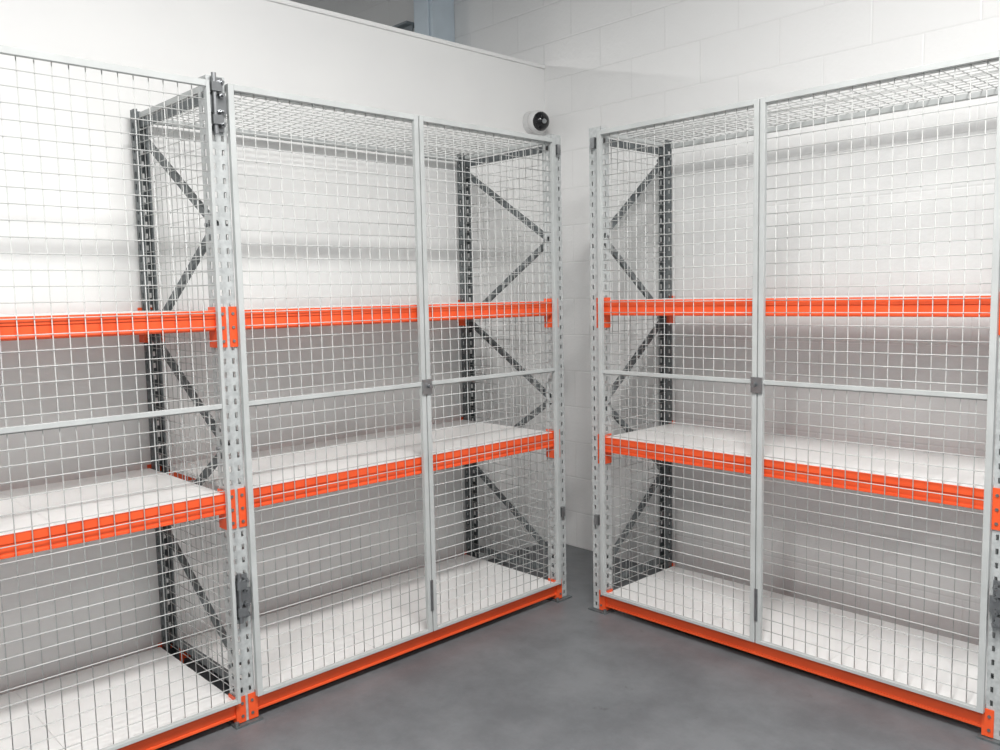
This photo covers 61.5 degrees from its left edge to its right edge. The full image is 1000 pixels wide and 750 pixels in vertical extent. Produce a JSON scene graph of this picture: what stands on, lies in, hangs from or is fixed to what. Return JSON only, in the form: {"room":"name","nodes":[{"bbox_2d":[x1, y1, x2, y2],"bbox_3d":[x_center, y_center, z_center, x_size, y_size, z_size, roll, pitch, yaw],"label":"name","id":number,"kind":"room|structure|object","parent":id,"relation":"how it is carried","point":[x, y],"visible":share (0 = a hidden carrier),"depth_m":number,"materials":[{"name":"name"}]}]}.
{"room":"storage room","nodes":[
{"label":"storage room","id":0,"kind":"room"},
{"bbox_2d":[0,0,547,694],"bbox_3d":[-2.983,-0.054,2.324,9.000,3.000,0.120,-6,7,-43],"label":"wall","id":1,"kind":"structure","parent":0,"point":[261,44],"depth_m":3.95,"materials":[{"name":"white paint"}]},
{"bbox_2d":[267,0,544,68],"bbox_3d":[-3.014,-1.558,2.182,9.000,0.022,0.147,-6,7,-43],"label":"trim","id":2,"kind":"structure","parent":1,"relation":"attached to","point":[284,2],"depth_m":4.46,"materials":[{"name":"white paint"}]},
{"bbox_2d":[523,110,548,134],"bbox_3d":[0.237,-1.546,5.127,0.139,0.139,0.148,-6,7,-43],"label":"dome camera","id":3,"kind":"object","parent":1,"relation":"attached to","point":[537,121],"visible":1,"depth_m":5.09,"materials":[{"name":"white plastic"}]},
{"bbox_2d":[155,541,999,749],"bbox_3d":[-2.146,1.539,1.776,9.200,0.100,14.000,-6,7,-43],"label":"floor","id":4,"kind":"structure","parent":0,"point":[546,674],"depth_m":3.33,"materials":[{"name":"grey paint"}]},
{"bbox_2d":[0,45,571,749],"bbox_3d":[-1.228,0.112,3.348,3.694,2.405,0.800,-6,7,-43],"label":"shelving rack","id":5,"kind":"object","parent":4,"relation":"on","point":[152,699],"visible":1,"depth_m":3.37,"materials":[{"name":"metal"}]},
{"bbox_2d":[414,0,454,41],"bbox_3d":[-0.432,-1.098,5.908,0.218,4.298,0.300,-6,7,-43],"label":"steel column","id":6,"kind":"structure","parent":4,"relation":"on","point":[433,18],"depth_m":5.71,"materials":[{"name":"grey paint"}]},
{"bbox_2d":[588,50,999,745],"bbox_3d":[1.307,0.028,3.702,0.672,2.405,1.913,-6,7,-43],"label":"shelving rack","id":7,"kind":"object","parent":4,"relation":"on","point":[959,680],"visible":1,"depth_m":3.55,"materials":[{"name":"metal"}]},
{"bbox_2d":[289,0,999,647],"bbox_3d":[1.056,-1.011,4.664,0.200,4.300,14.000,-6,7,-43],"label":"wall","id":8,"kind":"structure","parent":0,"point":[608,63],"depth_m":4.19,"materials":[{"name":"white paint"}]},
{"bbox_2d":[392,21,413,31],"bbox_3d":[-2.233,-2.493,7.641,0.208,0.210,4.800,-6,7,-43],"label":"steel beam","id":9,"kind":"structure","parent":8,"relation":"attached to","point":[406,25],"depth_m":5.89,"materials":[{"name":"grey metal"}]}
]}

